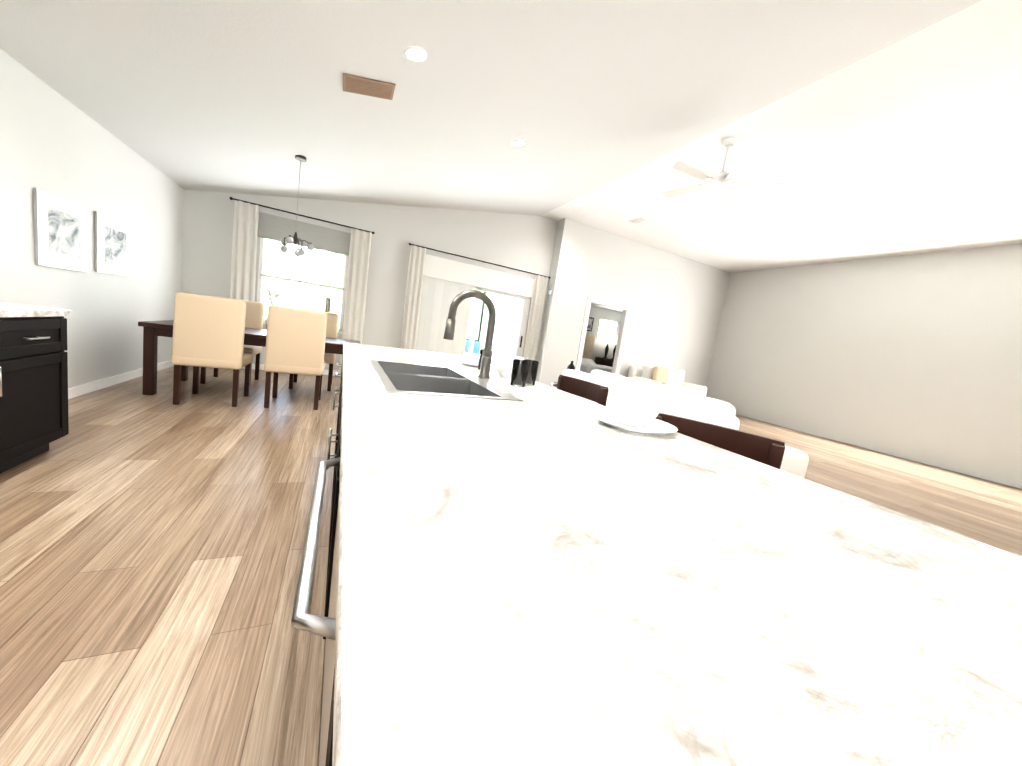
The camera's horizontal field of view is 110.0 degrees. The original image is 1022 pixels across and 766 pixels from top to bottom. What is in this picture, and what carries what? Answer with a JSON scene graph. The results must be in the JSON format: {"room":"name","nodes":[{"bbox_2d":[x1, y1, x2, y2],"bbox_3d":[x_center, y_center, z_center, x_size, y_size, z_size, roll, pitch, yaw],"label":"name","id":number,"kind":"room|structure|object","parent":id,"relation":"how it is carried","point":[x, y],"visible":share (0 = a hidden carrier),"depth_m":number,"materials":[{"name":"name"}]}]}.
{"room":"kitchen","nodes":[
{"label":"kitchen","id":0,"kind":"room"},
{"bbox_2d":[0,49,183,388],"bbox_3d":[-2.880,-0.660,0.805,0.120,2.570,10.440,5,8,-26],"label":"wall","id":1,"kind":"structure","parent":0,"point":[53,142],"depth_m":3.38,"materials":[{"name":"grey paint"}]},
{"bbox_2d":[33,188,87,271],"bbox_3d":[-3.838,-1.275,3.067,0.026,0.580,0.610,5,8,-26],"label":"picture frame","id":2,"kind":"object","parent":1,"relation":"attached to","point":[60,232],"visible":1,"depth_m":3.01,"materials":[{"name":"grey paper"}]},
{"bbox_2d":[94,211,130,276],"bbox_3d":[-4.154,-1.425,3.748,0.026,0.570,0.620,5,8,-26],"label":"picture frame","id":3,"kind":"object","parent":1,"relation":"attached to","point":[112,238],"visible":1,"depth_m":3.69,"materials":[{"name":"grey paper"}]},
{"bbox_2d":[68,360,173,398],"bbox_3d":[-4.315,-0.002,3.810,0.014,0.095,3.880,5,8,-26],"label":"baseboard","id":4,"kind":"structure","parent":1,"relation":"attached to","point":[79,390],"depth_m":3.84,"materials":[{"name":"white wood"}]},
{"bbox_2d":[181,189,557,370],"bbox_3d":[-2.083,-1.920,6.713,6.250,3.763,0.120,5,8,-26],"label":"wall","id":5,"kind":"structure","parent":0,"point":[523,242],"depth_m":6.53,"materials":[{"name":"grey paint"}]},
{"bbox_2d":[242,364,338,375],"bbox_3d":[-3.573,-0.215,6.282,3.400,0.095,0.014,5,8,-26],"label":"baseboard","id":6,"kind":"structure","parent":5,"relation":"attached to","point":[325,372],"depth_m":6.39,"materials":[{"name":"white wood"}]},
{"bbox_2d":[257,237,347,333],"bbox_3d":[-3.506,-1.691,6.056,1.340,1.530,0.110,5,8,-26],"label":"window","id":7,"kind":"structure","parent":5,"relation":"in","point":[261,273],"depth_m":6.04,"materials":[{"name":"white"}]},
{"bbox_2d":[230,197,374,375],"bbox_3d":[-3.498,-1.454,5.998,2.042,2.582,0.142,5,8,-26],"label":"window curtain","id":8,"kind":"object","parent":5,"relation":"attached to","point":[354,245],"visible":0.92,"depth_m":5.86,"materials":[{"name":"white fabric"}]},
{"bbox_2d":[400,243,549,359],"bbox_3d":[-0.700,-1.197,7.355,3.022,2.542,0.142,5,8,-26],"label":"door curtain","id":9,"kind":"object","parent":5,"relation":"attached to","point":[413,296],"visible":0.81,"depth_m":6.79,"materials":[{"name":"white fabric"}]},
{"bbox_2d":[415,254,534,355],"bbox_3d":[-0.734,-1.153,7.394,2.460,2.405,0.058,5,8,-26],"label":"vertical blinds","id":10,"kind":"object","parent":5,"relation":"attached to","point":[445,282],"visible":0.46,"depth_m":7.08,"materials":[{"name":"white"}]},
{"bbox_2d":[465,286,530,363],"bbox_3d":[-0.801,-0.960,7.498,2.400,2.050,0.110,5,8,-26],"label":"sliding door","id":11,"kind":"structure","parent":5,"relation":"attached to","point":[522,323],"depth_m":7.74,"materials":[{"name":"white"}]},
{"bbox_2d":[0,0,981,215],"bbox_3d":[0.010,-2.322,1.824,5.940,1.318,10.440,5,8,-26],"label":"ceiling","id":12,"kind":"structure","parent":0,"point":[581,97],"depth_m":2.93,"materials":[{"name":"white paint"}]},
{"bbox_2d":[280,155,313,256],"bbox_3d":[-2.575,-2.144,4.347,0.371,1.149,0.365,5,8,-26],"label":"pendant chandelier","id":13,"kind":"object","parent":12,"relation":"hanging from","point":[290,239],"visible":1,"depth_m":4.37,"materials":[{"name":"grey metal"}]},
{"bbox_2d":[343,73,395,99],"bbox_3d":[-1.188,-2.473,2.995,0.393,0.090,0.240,5,8,-26],"label":"ceiling vent","id":14,"kind":"object","parent":12,"relation":"in","point":[367,86],"visible":0.98,"depth_m":2.98,"materials":[{"name":"brown wood"}]},
{"bbox_2d":[403,46,426,61],"bbox_3d":[-0.704,-2.414,2.627,0.170,0.040,0.174,5,8,-26],"label":"recessed light","id":15,"kind":"object","parent":12,"relation":"in","point":[414,53],"visible":1,"depth_m":2.62,"materials":[{"name":"white plastic"}]},
{"bbox_2d":[511,140,525,146],"bbox_3d":[0.089,-2.774,4.137,0.170,0.040,0.174,5,8,-26],"label":"recessed light","id":16,"kind":"object","parent":12,"relation":"in","point":[517,143],"visible":1,"depth_m":4.13,"materials":[{"name":"white plastic"}]},
{"bbox_2d":[0,366,1021,765],"bbox_3d":[1.537,0.799,5.054,11.960,0.100,13.820,5,8,-26],"label":"floor","id":17,"kind":"structure","parent":0,"point":[150,554],"depth_m":1.54,"materials":[{"name":"brown wood"}]},
{"bbox_2d":[0,314,71,472],"bbox_3d":[-2.886,0.096,1.607,0.673,0.880,1.235,5,8,-26],"label":"base cabinet","id":18,"kind":"object","parent":17,"relation":"on","point":[33,386],"depth_m":2.03,"materials":[{"name":"black wood"}]},
{"bbox_2d":[0,302,71,313],"bbox_3d":[-2.822,-0.357,1.558,0.677,0.040,1.255,5,8,-26],"label":"countertop","id":19,"kind":"structure","parent":18,"relation":"on","point":[5,308],"depth_m":2.02,"materials":[{"name":"white stone"}]},
{"bbox_2d":[171,292,252,406],"bbox_3d":[-3.182,-0.362,3.864,0.560,1.116,0.600,5,8,-26],"label":"dining chair","id":20,"kind":"object","parent":17,"relation":"on","point":[209,331],"visible":1,"depth_m":3.60,"materials":[{"name":"beige fabric"}]},
{"bbox_2d":[200,296,263,385],"bbox_3d":[-3.738,-0.569,4.819,0.560,1.116,0.600,5,8,-26],"label":"dining chair","id":21,"kind":"object","parent":17,"relation":"on","point":[254,314],"visible":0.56,"depth_m":4.98,"materials":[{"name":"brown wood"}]},
{"bbox_2d":[138,320,360,394],"bbox_3d":[-3.078,-0.255,4.551,2.100,0.760,1.000,5,8,-26],"label":"dining table","id":22,"kind":"object","parent":17,"relation":"on","point":[153,331],"visible":0.38,"depth_m":3.76,"materials":[{"name":"brown wood"}]},
{"bbox_2d":[265,289,284,329],"bbox_3d":[-2.957,-0.901,4.477,0.195,0.560,0.172,5,8,-26],"label":"flowers","id":23,"kind":"object","parent":22,"relation":"on","point":[278,296],"visible":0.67,"depth_m":4.43,"materials":[{"name":"white plant"}]},
{"bbox_2d":[264,305,326,409],"bbox_3d":[-2.499,-0.304,4.194,0.560,1.116,0.600,5,8,-26],"label":"dining chair","id":24,"kind":"object","parent":17,"relation":"on","point":[295,340],"visible":1,"depth_m":3.92,"materials":[{"name":"beige fabric"}]},
{"bbox_2d":[289,308,338,390],"bbox_3d":[-2.876,-0.496,5.236,0.560,1.116,0.600,5,8,-26],"label":"dining chair","id":25,"kind":"object","parent":17,"relation":"on","point":[332,328],"visible":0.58,"depth_m":5.37,"materials":[{"name":"beige fabric"}]},
{"bbox_2d":[291,360,342,765],"bbox_3d":[-0.307,0.512,1.332,0.746,0.880,3.880,5,8,-26],"label":"kitchen island","id":26,"kind":"object","parent":17,"relation":"on","point":[302,618],"depth_m":0.70,"materials":[{"name":"black"}]},
{"bbox_2d":[327,342,1021,765],"bbox_3d":[-0.068,0.079,1.358,1.040,0.048,3.920,5,8,-26],"label":"island countertop","id":27,"kind":"structure","parent":26,"relation":"on","point":[524,577],"depth_m":0.36,"materials":[{"name":"white stone"}]},
{"bbox_2d":[443,290,495,377],"bbox_3d":[-0.213,-0.252,1.823,0.270,0.434,0.113,5,8,-26],"label":"faucet","id":28,"kind":"object","parent":27,"relation":"on","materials":[{"name":"silver metal"}]},
{"bbox_2d":[455,353,493,366],"bbox_3d":[-0.242,-0.159,2.496,0.294,0.078,0.294,5,8,-26],"label":"plate setting","id":29,"kind":"object","parent":27,"relation":"on","point":[472,359],"visible":0.71,"depth_m":2.43,"materials":[{"name":"white ceramic"}]},
{"bbox_2d":[478,349,492,369],"bbox_3d":[-0.165,-0.145,2.266,0.080,0.130,0.079,5,8,-26],"label":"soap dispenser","id":30,"kind":"object","parent":27,"relation":"on","point":[481,350],"depth_m":2.25,"materials":[{"name":"silver glass"}]},
{"bbox_2d":[493,354,523,377],"bbox_3d":[-0.019,-0.100,2.118,0.180,0.122,0.180,5,8,-26],"label":"plate setting","id":31,"kind":"object","parent":27,"relation":"on","point":[503,364],"visible":0.83,"depth_m":2.05,"materials":[{"name":"white ceramic"}]},
{"bbox_2d":[510,359,534,387],"bbox_3d":[0.041,-0.047,1.753,0.080,0.130,0.079,5,8,-26],"label":"drinking glass","id":32,"kind":"object","parent":27,"relation":"on","point":[524,371],"depth_m":1.73,"materials":[{"name":"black glass"}]},
{"bbox_2d":[532,361,538,385],"bbox_3d":[0.098,-0.054,1.868,0.080,0.130,0.079,5,8,-26],"label":"drinking glass","id":33,"kind":"object","parent":27,"relation":"on","point":[536,362],"depth_m":1.85,"materials":[{"name":"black glass"}]},
{"bbox_2d":[587,397,677,432],"bbox_3d":[0.406,0.105,1.203,0.294,0.078,0.294,5,8,-26],"label":"plate setting","id":34,"kind":"object","parent":27,"relation":"on","point":[631,415],"visible":1,"depth_m":1.16,"materials":[{"name":"white ceramic"}]},
{"bbox_2d":[557,375,608,405],"bbox_3d":[0.191,0.444,2.113,0.456,0.960,0.420,4,9,-31],"label":"counter stool","id":35,"kind":"object","parent":17,"relation":"on","point":[595,392],"visible":0.19,"depth_m":2.14,"materials":[{"name":"brown wood"}]},
{"bbox_2d":[580,334,611,373],"bbox_3d":[2.474,-0.767,11.415,1.850,1.620,2.240,5,8,-26],"label":"bed","id":36,"kind":"object","parent":17,"relation":"on","point":[589,365],"visible":0.23,"depth_m":12.22,"materials":[{"name":"beige fabric"}]},
{"bbox_2d":[594,357,613,366],"bbox_3d":[3.473,-0.429,12.849,0.900,0.880,0.536,5,8,-26],"label":"dresser","id":37,"kind":"object","parent":17,"relation":"on","point":[603,361],"visible":0.08,"depth_m":12.53,"materials":[{"name":"brown wood"}]},
{"bbox_2d":[603,334,612,357],"bbox_3d":[3.416,-1.293,12.681,0.330,0.840,0.330,5,8,-26],"label":"bedside lamp","id":38,"kind":"object","parent":37,"relation":"on","point":[608,338],"visible":0.98,"depth_m":12.56,"materials":[{"name":"grey metal"}]},
{"bbox_2d":[611,336,617,358],"bbox_3d":[3.757,-1.264,12.846,0.330,0.840,0.330,5,8,-26],"label":"bedside lamp","id":39,"kind":"object","parent":37,"relation":"on","point":[615,338],"visible":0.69,"depth_m":12.75,"materials":[{"name":"grey metal"}]},
{"bbox_2d":[628,365,706,395],"bbox_3d":[3.877,0.075,8.885,1.800,0.900,0.960,5,8,-26],"label":"loveseat","id":40,"kind":"object","parent":17,"relation":"on","point":[670,378],"visible":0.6,"depth_m":8.72,"materials":[{"name":"white fabric"}]},
{"bbox_2d":[563,369,808,477],"bbox_3d":[1.402,0.449,3.622,0.980,0.916,2.400,6,8,-18],"label":"sofa","id":41,"kind":"object","parent":17,"relation":"on","point":[685,404],"visible":0.19,"depth_m":2.77,"materials":[{"name":"white fabric"}]},
{"bbox_2d":[655,413,784,468],"bbox_3d":[0.537,0.621,1.180,0.420,0.950,0.456,14,9,36],"label":"counter stool","id":42,"kind":"object","parent":17,"relation":"on","point":[765,450],"visible":0.1,"depth_m":1.25,"materials":[{"name":"brown wood"}]},
{"bbox_3d":[0.762,0.325,5.080,0.480,0.600,0.480,5,8,-26],"label":"side table","id":43,"kind":"object","parent":17,"relation":"on","visible":0},
{"bbox_2d":[567,361,574,369],"bbox_3d":[0.831,-0.142,5.019,0.130,0.350,0.128,5,8,-26],"label":"figurine","id":44,"kind":"object","parent":43,"relation":"on","point":[571,365],"visible":0.33,"depth_m":4.98,"materials":[{"name":"black ceramic"}]},
{"bbox_2d":[484,220,561,380],"bbox_3d":[0.130,-1.953,9.479,0.120,3.763,3.580,5,8,-26],"label":"wall","id":45,"kind":"structure","parent":0,"point":[499,308],"depth_m":9.49,"materials":[{"name":"grey paint"}]},
{"bbox_2d":[586,306,621,360],"bbox_3d":[1.779,-1.535,12.295,5.350,2.700,0.120,5,8,-26],"label":"wall","id":46,"kind":"structure","parent":0,"point":[597,314],"depth_m":12.88,"materials":[{"name":"grey paint"}]},
{"bbox_2d":[587,317,593,331],"bbox_3d":[2.688,-2.072,12.525,0.440,0.480,0.029,5,8,-26],"label":"framed picture","id":47,"kind":"object","parent":46,"relation":"attached to","point":[590,323],"visible":0.46,"depth_m":12.56,"materials":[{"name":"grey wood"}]},
{"bbox_2d":[597,318,617,339],"bbox_3d":[3.496,-1.915,13.015,0.860,0.760,0.050,5,8,-26],"label":"window","id":48,"kind":"structure","parent":46,"relation":"in","point":[615,331],"depth_m":13.01,"materials":[{"name":"white"}]},
{"bbox_2d":[591,303,622,311],"bbox_3d":[2.720,-2.510,10.521,5.350,0.100,3.480,5,8,-26],"label":"ceiling","id":49,"kind":"structure","parent":0,"point":[606,307],"depth_m":12.43,"materials":[{"name":"white paint"}]},
{"bbox_2d":[537,218,729,388],"bbox_3d":[3.301,-1.421,8.991,5.470,3.763,0.120,5,8,-26],"label":"wall","id":50,"kind":"structure","parent":0,"point":[675,301],"depth_m":8.73,"materials":[{"name":"grey paint"}]},
{"bbox_2d":[575,296,631,374],"bbox_3d":[2.132,-0.798,8.569,1.300,2.310,0.156,5,8,-26],"label":"door frame","id":51,"kind":"structure","parent":50,"relation":"attached to","point":[626,309],"depth_m":8.56,"materials":[{"name":"white"}]},
{"bbox_2d":[541,0,1021,272],"bbox_3d":[5.466,-2.465,4.343,6.020,0.100,10.440,5,8,-26],"label":"ceiling","id":52,"kind":"structure","parent":0,"point":[910,144],"depth_m":4.39,"materials":[{"name":"white paint"}]},
{"bbox_2d":[628,217,649,223],"bbox_3d":[2.509,-3.192,7.035,0.220,0.016,0.380,5,8,-26],"label":"ceiling vent","id":53,"kind":"object","parent":52,"relation":"in","point":[638,220],"visible":0.98,"depth_m":7.01,"materials":[{"name":"white metal"}]},
{"bbox_2d":[662,137,791,206],"bbox_3d":[2.456,-2.508,4.199,1.350,0.649,1.384,5,8,-26],"label":"ceiling fan","id":54,"kind":"object","parent":52,"relation":"hanging from","point":[720,183],"visible":1,"depth_m":4.14,"materials":[{"name":"white"}]},
{"bbox_2d":[705,243,1021,488],"bbox_3d":[7.130,-0.646,7.378,0.120,3.763,13.820,5,8,-26],"label":"wall","id":55,"kind":"structure","parent":0,"point":[916,357],"depth_m":6.87,"materials":[{"name":"grey paint"}]},
{"label":"outside","id":56,"kind":"structure","parent":0,"visible":0},
{"bbox_3d":[-0.087,-1.052,17.621,44.000,0.090,46.000,5,8,-26],"label":"ground","id":57,"kind":"structure","parent":56,"visible":0},
{"bbox_2d":[261,238,490,353],"bbox_3d":[-5.494,-4.684,19.674,29.874,6.029,17.737,5,8,-26],"label":"hedge","id":58,"kind":"object","parent":57,"relation":"on","point":[332,273],"depth_m":21.47,"materials":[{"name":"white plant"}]},
{"bbox_3d":[-2.027,-0.268,8.977,3.928,0.017,3.278,5,8,-26],"label":"patio","id":59,"kind":"object","parent":57,"relation":"on","visible":0},
{"bbox_2d":[464,340,480,355],"bbox_3d":[-1.080,-0.717,9.945,0.600,0.892,0.620,5,8,-26],"label":"patio chair","id":60,"kind":"object","parent":59,"relation":"on","point":[477,344],"depth_m":9.59,"materials":[{"name":"blue metal"}]},
{"bbox_2d":[466,291,485,341],"bbox_3d":[-1.910,-1.499,8.745,3.650,2.492,3.190,5,8,-26],"label":"lanai","id":61,"kind":"object","parent":59,"relation":"on","point":[481,317],"depth_m":10.86,"materials":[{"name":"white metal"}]}
]}

